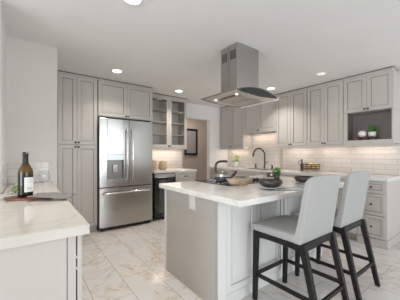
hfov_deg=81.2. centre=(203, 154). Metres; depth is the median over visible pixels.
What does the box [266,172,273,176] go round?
wooden box
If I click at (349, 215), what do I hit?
bar stool
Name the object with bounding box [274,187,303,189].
linen napkin
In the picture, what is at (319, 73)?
recessed light
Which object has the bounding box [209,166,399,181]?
countertop
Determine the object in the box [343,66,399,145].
upper cabinet
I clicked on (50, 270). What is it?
base cabinet
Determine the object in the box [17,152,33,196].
wine bottle
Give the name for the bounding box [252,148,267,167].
faucet
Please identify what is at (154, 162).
jar
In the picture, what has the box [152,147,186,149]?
light
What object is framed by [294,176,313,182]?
bowl
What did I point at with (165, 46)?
ceiling
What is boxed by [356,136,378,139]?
tray
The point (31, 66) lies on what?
wall
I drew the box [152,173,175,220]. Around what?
wine cooler
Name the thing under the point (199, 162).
wall
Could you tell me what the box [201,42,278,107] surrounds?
range hood
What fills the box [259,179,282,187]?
bowl
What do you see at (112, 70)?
recessed light
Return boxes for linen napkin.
[27,192,76,198]
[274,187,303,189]
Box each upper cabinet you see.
[152,93,186,149]
[220,106,251,148]
[243,94,275,133]
[276,87,307,147]
[307,78,343,146]
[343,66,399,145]
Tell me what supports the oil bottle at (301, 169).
on the countertop at (373, 177)
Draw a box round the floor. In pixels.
[82,218,399,299]
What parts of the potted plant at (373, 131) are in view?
pot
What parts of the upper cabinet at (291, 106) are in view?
door, crown moulding, door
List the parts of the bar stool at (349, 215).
leg, seat, leg, seat frame, leg, backrest, leg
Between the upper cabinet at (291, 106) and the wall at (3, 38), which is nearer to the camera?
the wall at (3, 38)
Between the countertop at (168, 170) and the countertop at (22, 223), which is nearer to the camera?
the countertop at (22, 223)
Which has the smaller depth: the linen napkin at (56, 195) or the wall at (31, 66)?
the linen napkin at (56, 195)
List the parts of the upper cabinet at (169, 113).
door, crown moulding, door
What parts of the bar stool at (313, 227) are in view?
leg, seat, leg, seat frame, leg, backrest, leg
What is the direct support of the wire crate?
on the countertop at (373, 177)
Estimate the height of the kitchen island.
0.872 m
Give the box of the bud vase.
[358,131,366,136]
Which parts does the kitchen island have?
corner post, door, door, moulding, door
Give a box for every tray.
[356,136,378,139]
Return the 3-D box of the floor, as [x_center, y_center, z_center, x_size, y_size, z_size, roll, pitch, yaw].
[-0.682,1.271,1.290,8.470,0.100,11.120,0,0,-37]
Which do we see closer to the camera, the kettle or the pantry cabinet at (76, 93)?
the kettle
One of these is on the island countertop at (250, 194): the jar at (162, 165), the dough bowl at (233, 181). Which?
the dough bowl at (233, 181)
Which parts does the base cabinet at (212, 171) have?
drawer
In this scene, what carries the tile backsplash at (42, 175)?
attached to the wall at (31, 66)
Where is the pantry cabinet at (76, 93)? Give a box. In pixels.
[57,70,97,231]
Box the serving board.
[3,196,49,200]
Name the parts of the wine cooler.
glass pane, control panel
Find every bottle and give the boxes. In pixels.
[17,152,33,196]
[298,159,303,170]
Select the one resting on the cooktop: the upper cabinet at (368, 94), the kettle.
the kettle
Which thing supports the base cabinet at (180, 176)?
on the floor
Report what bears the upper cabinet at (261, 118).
attached to the wall
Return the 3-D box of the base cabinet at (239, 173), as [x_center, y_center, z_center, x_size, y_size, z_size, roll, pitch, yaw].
[1.348,0.785,4.835,0.678,0.872,1.478,0,0,-37]
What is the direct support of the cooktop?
in the island countertop at (250, 194)
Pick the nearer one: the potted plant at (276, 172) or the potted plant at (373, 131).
the potted plant at (276, 172)
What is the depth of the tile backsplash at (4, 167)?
1.94 m
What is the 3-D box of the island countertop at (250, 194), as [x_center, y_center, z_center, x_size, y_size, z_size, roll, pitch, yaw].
[0.581,0.328,2.528,1.742,0.042,1.179,0,0,-37]
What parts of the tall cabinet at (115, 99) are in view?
door, crown moulding, door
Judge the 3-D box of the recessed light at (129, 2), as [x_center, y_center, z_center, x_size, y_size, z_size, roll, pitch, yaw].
[-0.557,-1.221,1.836,0.174,0.006,0.174,0,0,-37]
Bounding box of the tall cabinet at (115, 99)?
[97,78,152,220]
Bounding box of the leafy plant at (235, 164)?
[230,154,239,166]
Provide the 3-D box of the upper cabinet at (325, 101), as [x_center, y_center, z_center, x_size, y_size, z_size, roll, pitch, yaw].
[2.163,-0.679,4.051,0.332,1.087,0.603,0,0,-37]
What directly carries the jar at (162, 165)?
on the countertop at (168, 170)
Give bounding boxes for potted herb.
[9,183,16,194]
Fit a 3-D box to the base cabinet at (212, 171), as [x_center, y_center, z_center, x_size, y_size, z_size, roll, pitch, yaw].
[0.654,0.785,5.752,0.678,0.872,0.818,0,0,-37]
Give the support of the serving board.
on the countertop at (22, 223)
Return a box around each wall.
[0,1,6,193]
[7,36,56,187]
[182,119,206,179]
[187,103,227,178]
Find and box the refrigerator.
[97,118,151,231]
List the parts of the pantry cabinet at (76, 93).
door, door, crown moulding, door, door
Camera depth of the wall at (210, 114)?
5.97 m
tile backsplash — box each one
[0,163,7,192]
[8,162,47,183]
[152,149,181,168]
[228,132,399,175]
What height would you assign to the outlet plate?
0.125 m
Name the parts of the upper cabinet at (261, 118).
door, light rail, door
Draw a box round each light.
[111,69,122,72]
[122,0,143,5]
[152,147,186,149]
[276,146,306,147]
[307,144,342,146]
[315,72,326,75]
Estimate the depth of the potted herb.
1.65 m
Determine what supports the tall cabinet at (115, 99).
on the floor
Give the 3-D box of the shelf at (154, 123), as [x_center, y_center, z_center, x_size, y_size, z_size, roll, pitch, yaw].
[-0.841,-0.667,4.966,0.890,0.016,0.275,0,0,-37]
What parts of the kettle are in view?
handle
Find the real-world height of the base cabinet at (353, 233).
0.872 m
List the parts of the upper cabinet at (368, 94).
door, crown moulding, niche frame, door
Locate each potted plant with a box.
[272,167,280,178]
[367,123,377,135]
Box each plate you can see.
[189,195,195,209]
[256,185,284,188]
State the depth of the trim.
4.96 m
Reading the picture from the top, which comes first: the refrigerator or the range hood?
the range hood
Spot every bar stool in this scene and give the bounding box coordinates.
[252,174,348,299]
[295,171,380,299]
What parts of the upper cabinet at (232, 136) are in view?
door, door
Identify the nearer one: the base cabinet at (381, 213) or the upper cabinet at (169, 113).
the base cabinet at (381, 213)
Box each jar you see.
[152,159,156,169]
[158,160,166,169]
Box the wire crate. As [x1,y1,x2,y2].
[302,163,319,171]
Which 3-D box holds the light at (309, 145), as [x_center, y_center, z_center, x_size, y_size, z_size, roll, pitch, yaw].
[2.060,-0.149,3.973,0.022,0.027,0.603,0,0,-37]
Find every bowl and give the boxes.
[227,178,251,185]
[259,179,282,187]
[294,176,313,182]
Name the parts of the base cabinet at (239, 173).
door, door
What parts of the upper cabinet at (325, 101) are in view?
door, crown moulding, door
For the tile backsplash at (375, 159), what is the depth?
4.25 m
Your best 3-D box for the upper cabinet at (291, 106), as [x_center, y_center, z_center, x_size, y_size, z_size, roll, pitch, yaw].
[1.783,-0.679,4.554,0.332,1.087,0.654,0,0,-37]
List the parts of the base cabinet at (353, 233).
door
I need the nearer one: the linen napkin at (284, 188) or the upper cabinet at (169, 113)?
the linen napkin at (284, 188)
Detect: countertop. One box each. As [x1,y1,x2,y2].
[0,182,89,249]
[152,168,196,173]
[159,175,343,206]
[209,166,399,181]
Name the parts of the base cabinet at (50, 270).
door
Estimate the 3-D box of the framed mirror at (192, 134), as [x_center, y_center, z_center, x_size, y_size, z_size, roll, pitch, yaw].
[-0.369,-0.384,7.090,0.460,0.800,0.044,0,0,-37]
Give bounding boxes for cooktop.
[195,176,264,185]
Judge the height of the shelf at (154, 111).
0.016 m
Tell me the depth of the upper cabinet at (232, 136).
5.71 m
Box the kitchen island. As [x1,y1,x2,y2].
[165,189,321,299]
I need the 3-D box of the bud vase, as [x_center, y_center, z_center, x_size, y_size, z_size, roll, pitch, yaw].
[2.454,-0.318,3.601,0.116,0.092,0.116,0,0,-37]
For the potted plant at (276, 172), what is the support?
on the island countertop at (250, 194)
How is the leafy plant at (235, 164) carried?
on the countertop at (373, 177)
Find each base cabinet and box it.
[0,235,81,299]
[174,171,194,181]
[210,168,232,178]
[233,170,292,176]
[293,175,357,239]
[357,179,399,249]
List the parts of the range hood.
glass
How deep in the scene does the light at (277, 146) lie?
4.51 m
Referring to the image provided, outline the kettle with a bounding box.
[214,160,236,181]
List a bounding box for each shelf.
[152,108,183,114]
[152,121,183,125]
[152,133,183,136]
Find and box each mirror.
[184,128,197,154]
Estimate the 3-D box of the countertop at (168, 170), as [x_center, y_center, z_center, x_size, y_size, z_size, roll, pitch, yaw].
[-0.718,0.326,4.813,0.965,0.040,0.669,0,0,-37]
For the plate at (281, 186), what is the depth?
2.07 m
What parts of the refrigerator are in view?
door, freezer drawer, handle, handle, handle, door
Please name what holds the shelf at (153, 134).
attached to the upper cabinet at (169, 113)
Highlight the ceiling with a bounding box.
[0,0,399,107]
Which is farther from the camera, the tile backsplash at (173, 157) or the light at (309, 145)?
the tile backsplash at (173, 157)
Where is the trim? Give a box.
[280,149,282,168]
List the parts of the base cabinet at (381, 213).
drawer, drawer, drawer, moulding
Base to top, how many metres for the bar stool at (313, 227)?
1.072 m

